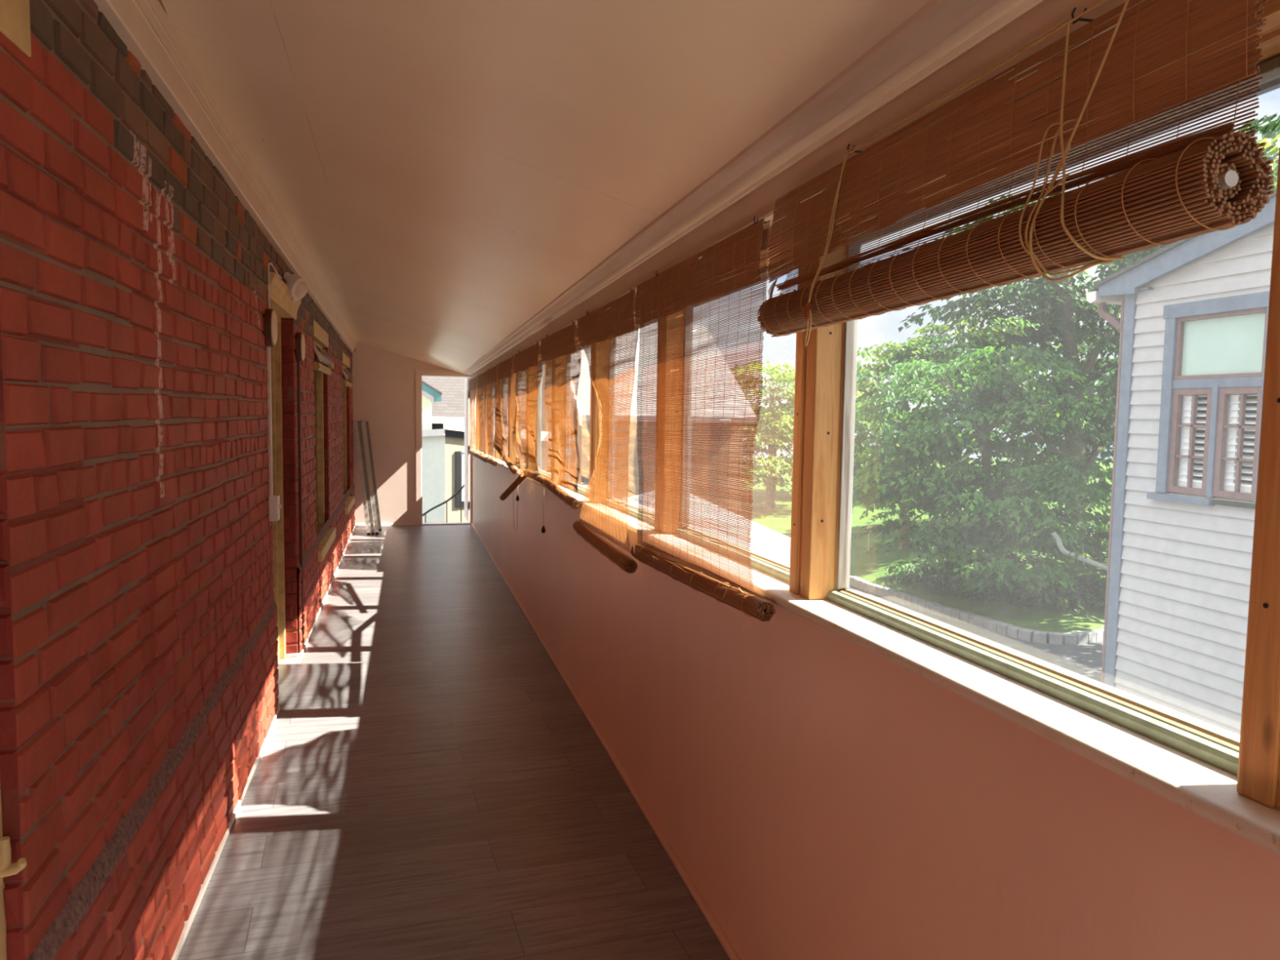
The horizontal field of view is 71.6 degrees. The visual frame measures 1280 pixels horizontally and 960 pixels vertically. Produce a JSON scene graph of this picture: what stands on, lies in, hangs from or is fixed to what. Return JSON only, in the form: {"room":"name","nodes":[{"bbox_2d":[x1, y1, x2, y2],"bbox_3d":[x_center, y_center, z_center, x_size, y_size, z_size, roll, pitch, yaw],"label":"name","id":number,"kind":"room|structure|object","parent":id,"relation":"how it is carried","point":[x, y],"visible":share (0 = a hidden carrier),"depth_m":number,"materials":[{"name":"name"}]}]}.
{"room":"enclosed porch","nodes":[
{"label":"enclosed porch","id":0,"kind":"room"},
{"bbox_2d":[0,0,355,959],"bbox_3d":[-2.130,-0.131,4.829,0.373,2.600,14.420,0,4,-15],"label":"wall","id":1,"kind":"structure","parent":0,"point":[140,691],"depth_m":2.15,"materials":[{"name":"brick"}]},
{"bbox_2d":[0,0,31,959],"bbox_3d":[-1.048,0.318,1.035,0.205,2.300,1.285,0,4,-15],"label":"door","id":2,"kind":"structure","parent":1,"relation":"in","point":[15,15],"depth_m":1.54,"materials":[{"name":"yellow paint"}]},
{"bbox_2d":[0,835,26,885],"bbox_3d":[-1.087,0.655,1.515,0.074,0.087,0.030,0,4,-15],"label":"door handle","id":3,"kind":"object","parent":2,"relation":"attached to","point":[7,868],"visible":1,"depth_m":1.51,"materials":[{"name":"yellow paint"}]},
{"bbox_2d":[93,0,356,353],"bbox_3d":[-1.948,-1.328,4.784,0.112,0.400,14.420,0,4,-15],"label":"trim","id":4,"kind":"structure","parent":1,"relation":"attached to","point":[144,26],"depth_m":2.85,"materials":[{"name":"beige paint"}]},
{"bbox_2d":[171,524,355,959],"bbox_3d":[-2.042,1.155,4.954,0.157,0.020,14.420,0,4,-15],"label":"baseboard","id":5,"kind":"structure","parent":1,"relation":"attached to","point":[188,923],"depth_m":3.22,"materials":[{"name":"white paint"}]},
{"bbox_2d":[266,346,272,495],"bbox_3d":[-1.841,-0.289,4.412,0.016,0.737,0.022,0,4,-15],"label":"cable raceway","id":6,"kind":"object","parent":1,"relation":"attached to","point":[268,348],"visible":1,"depth_m":4.40,"materials":[{"name":"white plastic"}]},
{"bbox_2d":[263,308,277,346],"bbox_3d":[-1.811,-0.748,4.357,0.046,0.183,0.183,0,4,-15],"label":"wall fixture","id":7,"kind":"object","parent":1,"relation":"attached to","point":[270,322],"visible":1,"depth_m":4.29,"materials":[{"name":"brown plastic"}]},
{"bbox_2d":[268,494,281,521],"bbox_3d":[-1.828,0.140,4.448,0.056,0.125,0.080,0,4,-15],"label":"switch box","id":8,"kind":"object","parent":1,"relation":"attached to","point":[274,506],"visible":1,"depth_m":4.41,"materials":[{"name":"white plastic"}]},
{"bbox_2d":[267,262,286,308],"bbox_3d":[-1.897,-0.984,4.654,0.030,0.236,0.581,0,4,-15],"label":"power cable","id":9,"kind":"object","parent":1,"relation":"attached to","point":[282,278],"visible":0.92,"depth_m":4.38,"materials":[{"name":"white plastic"}]},
{"bbox_2d":[266,271,301,660],"bbox_3d":[-2.125,0.037,5.031,0.285,2.235,1.180,0,4,-15],"label":"door","id":10,"kind":"structure","parent":1,"relation":"in","point":[282,305],"depth_m":5.44,"materials":[{"name":"yellow paint"}]},
{"bbox_2d":[283,271,307,302],"bbox_3d":[-1.944,-1.087,4.998,0.134,0.165,0.148,0,4,-15],"label":"security light","id":11,"kind":"object","parent":1,"relation":"attached to","point":[297,285],"visible":0.9,"depth_m":4.96,"materials":[{"name":"white plastic"}]},
{"bbox_2d":[297,360,303,646],"bbox_3d":[-2.170,0.162,5.667,0.020,1.830,0.027,0,4,-15],"label":"conduit pipe","id":12,"kind":"object","parent":1,"relation":"attached to","point":[298,362],"visible":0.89,"depth_m":5.65,"materials":[{"name":"brown metal"}]},
{"bbox_2d":[295,332,305,361],"bbox_3d":[-2.145,-0.841,5.610,0.046,0.183,0.183,0,4,-15],"label":"wall fixture","id":13,"kind":"object","parent":1,"relation":"attached to","point":[300,338],"visible":1,"depth_m":5.54,"materials":[{"name":"white plastic"}]},
{"bbox_2d":[312,320,335,561],"bbox_3d":[-2.711,-0.338,7.330,0.260,1.825,1.410,0,4,-15],"label":"window","id":14,"kind":"structure","parent":1,"relation":"in","point":[321,339],"depth_m":7.85,"materials":[{"name":"yellow paint"}]},
{"bbox_2d":[313,344,333,375],"bbox_3d":[-2.635,-0.999,7.301,0.138,0.230,1.209,0,4,-15],"label":"window shade","id":15,"kind":"object","parent":14,"relation":"attached to","point":[322,360],"visible":0.73,"depth_m":7.08,"materials":[{"name":"white fabric"}]},
{"bbox_2d":[342,351,355,515],"bbox_3d":[-3.556,-0.564,10.497,0.260,1.810,1.440,0,4,-15],"label":"window","id":16,"kind":"structure","parent":1,"relation":"in","point":[350,500],"depth_m":11.03,"materials":[{"name":"yellow paint"}]},
{"bbox_2d":[342,368,354,387],"bbox_3d":[-3.480,-1.218,10.469,0.138,0.230,1.239,0,4,-15],"label":"window shade","id":17,"kind":"object","parent":16,"relation":"attached to","point":[347,376],"visible":0.66,"depth_m":10.15,"materials":[{"name":"white fabric"}]},
{"bbox_2d":[351,342,475,524],"bbox_3d":[-3.042,-0.634,12.082,1.850,2.500,0.100,0,4,-15],"label":"wall","id":18,"kind":"structure","parent":0,"point":[384,388],"depth_m":11.94,"materials":[{"name":"beige paint"}]},
{"bbox_2d":[355,523,416,526],"bbox_3d":[-3.453,0.608,12.010,0.817,0.022,0.014,0,4,-15],"label":"baseboard","id":19,"kind":"structure","parent":18,"relation":"attached to","point":[407,524],"depth_m":12.03,"materials":[{"name":"white paint"}]},
{"bbox_2d":[415,369,471,524],"bbox_3d":[-2.779,-0.466,12.518,0.753,2.108,0.820,0,4,-15],"label":"door","id":20,"kind":"structure","parent":18,"relation":"in","point":[419,373],"depth_m":12.11,"materials":[{"name":"beige paint"}]},
{"bbox_2d":[462,0,1044,375],"bbox_3d":[-0.530,-1.004,5.188,0.118,0.239,14.420,0,4,-15],"label":"trim","id":21,"kind":"structure","parent":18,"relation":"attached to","point":[940,32],"depth_m":1.81,"materials":[{"name":"beige paint"}]},
{"bbox_2d":[177,524,730,959],"bbox_3d":[-1.280,1.197,5.212,2.000,0.080,14.520,0,4,-15],"label":"floor","id":22,"kind":"structure","parent":0,"point":[427,782],"depth_m":3.51,"materials":[{"name":"grey wood"}]},
{"bbox_2d":[353,420,381,535],"bbox_3d":[-3.487,-0.050,11.439,0.287,1.426,0.866,-2,5,-31],"label":"ladder","id":23,"kind":"object","parent":22,"relation":"on","point":[377,524],"visible":1,"depth_m":11.38,"materials":[{"name":"grey metal"}]},
{"bbox_2d":[158,0,930,373],"bbox_3d":[-1.230,-1.266,4.980,2.200,0.731,14.820,0,4,-15],"label":"ceiling","id":24,"kind":"structure","parent":0,"point":[446,171],"depth_m":2.40,"materials":[{"name":"paint"}]},
{"bbox_2d":[472,77,1279,959],"bbox_3d":[-0.372,1.441,5.422,0.220,5.430,14.420,0,4,-15],"label":"wall","id":25,"kind":"structure","parent":0,"point":[823,797],"depth_m":1.91,"materials":[{"name":"pink paint"}]},
{"bbox_2d":[468,376,476,457],"bbox_3d":[-2.136,-0.809,11.367,0.059,0.998,1.229,0,4,-15],"label":"bamboo blind","id":26,"kind":"object","parent":25,"relation":"attached to","point":[472,383],"visible":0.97,"depth_m":11.41,"materials":[{"name":"wood"}]},
{"bbox_2d":[475,384,482,450],"bbox_3d":[-2.152,-0.841,11.953,0.104,0.885,0.115,0,4,-15],"label":"trim","id":27,"kind":"structure","parent":25,"relation":"attached to","point":[477,414],"depth_m":11.90,"materials":[{"name":"brown wood"}]},
{"bbox_2d":[475,372,487,462],"bbox_3d":[-1.809,-0.723,10.142,0.059,0.998,1.230,0,4,-15],"label":"bamboo blind","id":28,"kind":"object","parent":25,"relation":"attached to","point":[480,384],"visible":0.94,"depth_m":10.13,"materials":[{"name":"wood"}]},
{"bbox_2d":[480,390,484,452],"bbox_3d":[-1.932,-0.785,11.360,0.116,0.912,1.150,0,4,-15],"label":"window","id":29,"kind":"structure","parent":25,"relation":"in","point":[482,390],"depth_m":11.90,"materials":[{"name":"green paint"}]},
{"bbox_2d":[484,383,491,454],"bbox_3d":[-1.827,-0.755,10.733,0.104,0.885,0.115,0,4,-15],"label":"trim","id":30,"kind":"structure","parent":25,"relation":"attached to","point":[486,428],"depth_m":10.68,"materials":[{"name":"brown wood"}]},
{"bbox_2d":[484,364,498,466],"bbox_3d":[-1.489,-0.644,8.942,0.059,0.987,1.239,0,4,-15],"label":"bamboo blind","id":31,"kind":"object","parent":25,"relation":"attached to","point":[491,374],"visible":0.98,"depth_m":9.08,"materials":[{"name":"wood"}]},
{"bbox_2d":[489,382,494,456],"bbox_3d":[-1.607,-0.699,10.140,0.116,0.912,1.150,0,4,-15],"label":"window","id":32,"kind":"structure","parent":25,"relation":"in","point":[492,422],"depth_m":10.62,"materials":[{"name":"green paint"}]},
{"bbox_2d":[494,377,502,458],"bbox_3d":[-1.501,-0.669,9.514,0.104,0.885,0.115,0,4,-15],"label":"trim","id":33,"kind":"structure","parent":25,"relation":"attached to","point":[497,455],"depth_m":9.47,"materials":[{"name":"brown wood"}]},
{"bbox_2d":[500,374,508,460],"bbox_3d":[-1.282,-0.613,8.921,0.116,0.912,1.150,0,4,-15],"label":"window","id":34,"kind":"structure","parent":25,"relation":"in","point":[506,396],"depth_m":9.30,"materials":[{"name":"clear glass"}]},
{"bbox_2d":[492,355,517,474],"bbox_3d":[-1.179,-0.574,7.630,0.121,0.941,1.612,0,4,-15],"label":"bamboo blind","id":35,"kind":"object","parent":25,"relation":"attached to","point":[504,368],"visible":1,"depth_m":7.74,"materials":[{"name":"wood"}]},
{"bbox_2d":[507,369,518,465],"bbox_3d":[-1.176,-0.583,8.294,0.104,0.885,0.115,0,4,-15],"label":"trim","id":36,"kind":"structure","parent":25,"relation":"attached to","point":[511,452],"depth_m":8.24,"materials":[{"name":"brown wood"}]},
{"bbox_2d":[515,369,545,471],"bbox_3d":[-0.956,-0.527,7.702,0.116,0.912,1.150,0,4,-15],"label":"window","id":37,"kind":"structure","parent":25,"relation":"in","point":[520,392],"depth_m":8.07,"materials":[{"name":"green paint"}]},
{"bbox_2d":[499,342,547,533],"bbox_3d":[-0.869,-0.287,6.396,0.170,1.340,1.788,0,4,-16],"label":"bamboo blind","id":38,"kind":"object","parent":37,"relation":"attached to","point":[526,358],"visible":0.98,"depth_m":6.31,"materials":[{"name":"wood"}]},
{"bbox_2d":[525,365,537,471],"bbox_3d":[-0.850,-0.497,7.075,0.104,0.885,0.115,0,4,-15],"label":"trim","id":39,"kind":"structure","parent":25,"relation":"attached to","point":[534,420],"depth_m":7.03,"materials":[{"name":"brown wood"}]},
{"bbox_2d":[534,358,573,482],"bbox_3d":[-0.631,-0.440,6.482,0.116,0.912,1.150,0,4,-15],"label":"window","id":40,"kind":"structure","parent":25,"relation":"in","point":[539,397],"depth_m":7.02,"materials":[{"name":"green paint"}]},
{"bbox_2d":[540,320,581,509],"bbox_3d":[-0.477,-0.378,5.139,0.063,0.980,1.272,0,4,-15],"label":"bamboo blind","id":41,"kind":"object","parent":40,"relation":"attached to","point":[553,343],"visible":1,"depth_m":4.95,"materials":[{"name":"wood"}]},
{"bbox_2d":[551,350,567,484],"bbox_3d":[-0.525,-0.411,5.856,0.104,0.885,0.115,0,4,-15],"label":"trim","id":42,"kind":"structure","parent":25,"relation":"attached to","point":[560,394],"depth_m":5.80,"materials":[{"name":"brown wood"}]},
{"bbox_2d":[561,344,618,499],"bbox_3d":[-0.305,-0.354,5.263,0.116,0.912,1.150,0,4,-15],"label":"window","id":43,"kind":"structure","parent":25,"relation":"in","point":[581,489],"depth_m":5.78,"materials":[{"name":"green paint"}]},
{"bbox_2d":[589,332,608,502],"bbox_3d":[-0.199,-0.325,4.636,0.104,0.885,0.115,0,4,-15],"label":"trim","id":44,"kind":"structure","parent":25,"relation":"attached to","point":[594,431],"depth_m":4.59,"materials":[{"name":"brown wood"}]},
{"bbox_2d":[471,523,740,959],"bbox_3d":[-0.484,1.149,5.369,0.020,0.018,14.420,0,4,-15],"label":"baseboard","id":45,"kind":"structure","parent":25,"relation":"attached to","point":[722,937],"depth_m":3.50,"materials":[{"name":"pink paint"}]},
{"bbox_2d":[603,320,693,529],"bbox_3d":[0.020,-0.268,4.043,0.116,0.912,1.150,0,4,-15],"label":"window","id":46,"kind":"structure","parent":25,"relation":"in","point":[633,509],"depth_m":4.55,"materials":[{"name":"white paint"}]},
{"bbox_2d":[573,287,638,573],"bbox_3d":[-0.170,-0.234,3.939,0.087,1.098,1.274,0,4,-14],"label":"bamboo blind","id":47,"kind":"object","parent":46,"relation":"attached to","point":[622,306],"visible":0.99,"depth_m":3.74,"materials":[{"name":"wood"}]},
{"bbox_2d":[654,300,684,533],"bbox_3d":[0.126,-0.238,3.417,0.104,0.885,0.115,0,4,-15],"label":"trim","id":48,"kind":"structure","parent":25,"relation":"attached to","point":[682,314],"depth_m":3.37,"materials":[{"name":"brown wood"}]},
{"bbox_2d":[675,257,794,582],"bbox_3d":[0.346,-0.182,2.824,0.116,0.912,1.150,0,4,-15],"label":"window","id":49,"kind":"structure","parent":25,"relation":"in","point":[775,567],"depth_m":2.92,"materials":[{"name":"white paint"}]},
{"bbox_2d":[630,216,776,622],"bbox_3d":[0.153,-0.175,2.787,0.064,1.054,1.310,0,4,-15],"label":"bamboo blind","id":50,"kind":"object","parent":49,"relation":"attached to","point":[686,270],"visible":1,"depth_m":2.63,"materials":[{"name":"wood"}]},
{"bbox_2d":[470,0,1145,379],"bbox_3d":[-0.361,-0.994,5.234,0.232,0.346,14.420,0,4,-15],"label":"trim","id":51,"kind":"structure","parent":25,"relation":"attached to","point":[760,202],"depth_m":1.77,"materials":[{"name":"beige paint"}]},
{"bbox_2d":[789,231,846,599],"bbox_3d":[0.451,-0.152,2.197,0.104,0.885,0.115,0,4,-15],"label":"trim","id":52,"kind":"structure","parent":25,"relation":"attached to","point":[819,365],"depth_m":2.16,"materials":[{"name":"brown wood"}]},
{"bbox_2d":[472,449,1279,855],"bbox_3d":[-0.429,0.086,5.300,0.108,0.138,14.420,0,4,-15],"label":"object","id":53,"kind":"structure","parent":25,"relation":"attached to","point":[1209,791],"depth_m":1.32,"materials":[{"name":"beige paint"}]},
{"bbox_2d":[475,0,1279,384],"bbox_3d":[-0.364,-0.843,5.245,0.115,0.172,14.420,0,4,-15],"label":"trim","id":54,"kind":"structure","parent":25,"relation":"attached to","point":[1270,33],"depth_m":1.08,"materials":[{"name":"brown wood"}]},
{"bbox_2d":[827,56,1279,775],"bbox_3d":[0.671,-0.096,1.605,0.116,0.912,1.150,0,4,-15],"label":"window","id":55,"kind":"structure","parent":25,"relation":"in","point":[1218,747],"depth_m":1.51,"materials":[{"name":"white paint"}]},
{"bbox_2d":[756,0,1275,346],"bbox_3d":[0.464,-0.445,1.508,0.116,0.390,1.271,0,4,-14],"label":"bamboo blind","id":56,"kind":"object","parent":55,"relation":"attached to","point":[1197,183],"visible":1,"depth_m":1.17,"materials":[{"name":"brown wood"}]},
{"bbox_2d":[1236,144,1279,810],"bbox_3d":[0.777,-0.066,0.978,0.104,0.885,0.115,0,4,-15],"label":"trim","id":57,"kind":"structure","parent":25,"relation":"attached to","point":[1259,757],"depth_m":1.01,"materials":[{"name":"brown wood"}]},
{"label":"outside","id":58,"kind":"structure","parent":0,"visible":0},
{"bbox_2d":[741,458,1113,634],"bbox_3d":[13.477,0.624,40.945,19.595,2.039,45.887,3,5,23],"label":"lawn","id":59,"kind":"structure","parent":58,"point":[865,567],"depth_m":24.44,"materials":[{"name":"green plant"}]},
{"bbox_2d":[732,360,864,509],"bbox_3d":[5.355,-1.435,33.824,7.932,6.137,4.712,0,4,-15],"label":"tree","id":60,"kind":"object","parent":59,"relation":"on","point":[780,429],"visible":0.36,"depth_m":32.70,"materials":[{"name":"green plant"}]},
{"bbox_2d":[776,346,948,500],"bbox_3d":[9.626,-1.849,38.173,9.222,7.634,5.893,0,4,-15],"label":"tree","id":61,"kind":"object","parent":59,"relation":"on","point":[859,353],"visible":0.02,"depth_m":37.31,"materials":[{"name":"green plant"}]},
{"bbox_2d":[866,525,872,551],"bbox_3d":[7.006,1.896,27.138,0.198,1.020,0.198,0,4,-15],"label":"garden lamp","id":62,"kind":"object","parent":59,"relation":"on","point":[869,526],"visible":0.54,"depth_m":27.11,"materials":[{"name":"white metal"}]},
{"bbox_2d":[882,558,940,585],"bbox_3d":[7.256,2.441,23.468,1.735,0.725,1.577,0,4,-15],"label":"shrub","id":63,"kind":"object","parent":59,"relation":"on","point":[899,572],"visible":0.5,"depth_m":23.24,"materials":[{"name":"green plant"}]},
{"bbox_2d":[906,562,965,592],"bbox_3d":[7.658,2.474,22.255,1.902,0.812,1.806,0,4,-15],"label":"shrub","id":64,"kind":"object","parent":59,"relation":"on","point":[935,581],"visible":0.44,"depth_m":21.87,"materials":[{"name":"green plant"}]},
{"bbox_2d":[852,314,1048,550],"bbox_3d":[8.651,-1.277,26.393,7.542,7.436,4.297,0,4,-15],"label":"tree","id":65,"kind":"object","parent":59,"relation":"on","point":[974,336],"visible":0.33,"depth_m":25.75,"materials":[{"name":"green plant"}]},
{"bbox_2d":[850,344,1116,606],"bbox_3d":[8.155,-0.090,20.967,7.666,6.265,4.695,3,5,29],"label":"tree","id":66,"kind":"object","parent":59,"relation":"on","point":[935,500],"visible":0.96,"depth_m":20.25,"materials":[{"name":"green plant"}]},
{"bbox_2d":[951,573,1024,604],"bbox_3d":[8.389,2.596,21.140,1.726,0.755,1.825,0,4,-15],"label":"shrub","id":67,"kind":"object","parent":59,"relation":"on","point":[1003,595],"visible":0.49,"depth_m":20.74,"materials":[{"name":"green plant"}]},
{"bbox_2d":[897,188,1138,528],"bbox_3d":[13.900,-3.387,28.369,11.875,11.126,7.232,0,4,-11],"label":"tree","id":68,"kind":"object","parent":59,"relation":"on","point":[1042,293],"visible":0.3,"depth_m":27.34,"materials":[{"name":"green plant"}]},
{"bbox_2d":[973,514,1108,568],"bbox_3d":[10.720,1.859,23.992,3.357,1.871,3.751,0,4,-15],"label":"shrub","id":69,"kind":"object","parent":59,"relation":"on","point":[1093,553],"visible":0.12,"depth_m":23.13,"materials":[{"name":"green plant"}]},
{"bbox_2d":[974,286,1120,502],"bbox_3d":[18.474,-2.963,36.959,8.919,10.294,5.794,0,4,-15],"label":"tree","id":70,"kind":"object","parent":59,"relation":"on","point":[1085,345],"visible":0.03,"depth_m":36.79,"materials":[{"name":"green plant"}]},
{"bbox_2d":[1008,577,1088,614],"bbox_3d":[9.340,2.634,20.275,1.667,0.838,1.878,3,5,30],"label":"shrub","id":71,"kind":"object","parent":59,"relation":"on","point":[1044,593],"visible":0.7,"depth_m":19.85,"materials":[{"name":"green plant"}]},
{"bbox_2d":[1051,571,1106,613],"bbox_3d":[10.508,2.614,20.548,2.000,0.874,2.068,0,4,-15],"label":"shrub","id":72,"kind":"object","parent":59,"relation":"on","point":[1091,599],"visible":0.49,"depth_m":20.12,"materials":[{"name":"green plant"}]},
{"bbox_2d":[1063,515,1108,562],"bbox_3d":[13.522,1.856,24.966,3.291,1.816,3.387,1,4,8],"label":"shrub","id":73,"kind":"object","parent":59,"relation":"on","point":[1080,525],"visible":0.06,"depth_m":24.73,"materials":[{"name":"green plant"}]},
{"bbox_2d":[1081,112,1279,466],"bbox_3d":[13.724,-2.405,20.224,7.184,10.555,8.782,3,5,25],"label":"tree","id":74,"kind":"object","parent":59,"relation":"on","point":[1265,131],"visible":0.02,"depth_m":19.95,"materials":[{"name":"green plant"}]},
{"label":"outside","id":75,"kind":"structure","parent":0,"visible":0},
{"bbox_2d":[742,457,1103,682],"bbox_3d":[6.709,2.369,33.116,110.000,0.280,120.000,0,4,-15],"label":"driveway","id":76,"kind":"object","parent":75,"point":[1085,660],"depth_m":17.81,"materials":[{"name":"concrete"}]},
{"bbox_2d":[422,380,442,430],"bbox_3d":[-7.189,-0.403,22.151,4.320,6.420,2.160,0,4,-15],"label":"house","id":77,"kind":"structure","parent":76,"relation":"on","point":[437,394],"depth_m":21.70,"materials":[{"name":"white"}]},
{"bbox_2d":[422,483,464,523],"bbox_3d":[-3.194,1.705,13.761,1.500,3.680,0.700,0,4,-15],"label":"stair railing","id":78,"kind":"object","parent":76,"relation":"on","point":[463,486],"visible":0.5,"depth_m":13.77,"materials":[{"name":"grey metal"}]},
{"bbox_2d":[422,375,467,431],"bbox_3d":[-9.198,-1.866,26.711,10.800,8.600,7.520,0,4,-15],"label":"house","id":79,"kind":"structure","parent":76,"relation":"on","point":[451,406],"depth_m":24.51,"materials":[{"name":"grey paint"}]},
{"bbox_2d":[422,418,551,523],"bbox_3d":[-5.648,0.848,19.259,7.476,4.400,4.114,0,4,-15],"label":"stucco building","id":80,"kind":"structure","parent":76,"relation":"on","point":[442,460],"depth_m":17.70,"materials":[{"name":"white paint"}]},
{"bbox_2d":[541,417,546,441],"bbox_3d":[-3.851,-2.279,37.101,8.514,8.318,5.848,0,4,-15],"label":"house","id":81,"kind":"structure","parent":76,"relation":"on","point":[543,420],"depth_m":36.16,"materials":[{"name":"green"}]},
{"bbox_2d":[541,323,756,515],"bbox_3d":[-0.276,-0.533,22.460,3.960,6.840,7.100,0,4,-15],"label":"gabled house","id":82,"kind":"structure","parent":76,"relation":"on","point":[583,407],"depth_m":19.60,"materials":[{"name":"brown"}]},
{"bbox_2d":[619,490,791,564],"bbox_3d":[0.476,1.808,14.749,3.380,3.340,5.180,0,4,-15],"label":"path","id":83,"kind":"structure","parent":76,"relation":"on","point":[765,540],"depth_m":13.12,"materials":[{"name":"grey concrete"}]},
{"bbox_2d":[849,575,1104,644],"bbox_3d":[5.826,2.930,22.223,20.233,0.252,6.760,2,4,13],"label":"kerb stones","id":84,"kind":"object","parent":76,"relation":"on","point":[1074,637],"visible":0.23,"depth_m":19.49,"materials":[{"name":"stone"}]},
{"bbox_2d":[1051,531,1107,570],"bbox_3d":[10.861,1.977,19.163,4.397,1.760,0.215,0,4,-10],"label":"pipe","id":85,"kind":"object","parent":76,"relation":"on","point":[1055,535],"visible":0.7,"depth_m":18.75,"materials":[{"name":"white metal"}]},
{"bbox_2d":[1085,188,1276,734],"bbox_3d":[9.475,0.763,5.178,9.230,7.114,8.490,0,4,-15],"label":"house","id":86,"kind":"structure","parent":76,"relation":"on","point":[1192,326],"depth_m":7.02,"materials":[{"name":"grey paint"}]},
{"bbox_2d":[1177,394,1207,496],"bbox_3d":[4.412,-0.298,7.012,0.060,0.835,0.312,0,4,-15],"label":"shutter","id":87,"kind":"object","parent":86,"relation":"hanging from","point":[1182,471],"depth_m":7.08,"materials":[{"name":"white paint"}]},
{"bbox_2d":[1221,393,1257,501],"bbox_3d":[4.518,-0.267,6.615,0.060,0.835,0.312,0,4,-15],"label":"shutter","id":88,"kind":"object","parent":86,"relation":"hanging from","point":[1233,403],"depth_m":6.68,"materials":[{"name":"white paint"}]},
{"bbox_2d":[1256,133,1279,191],"bbox_3d":[12.581,-1.474,15.095,6.307,10.408,9.959,0,4,-9],"label":"tree","id":89,"kind":"object","parent":76,"relation":"on","point":[1270,141],"visible":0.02,"depth_m":15.21,"materials":[{"name":"green plant"}]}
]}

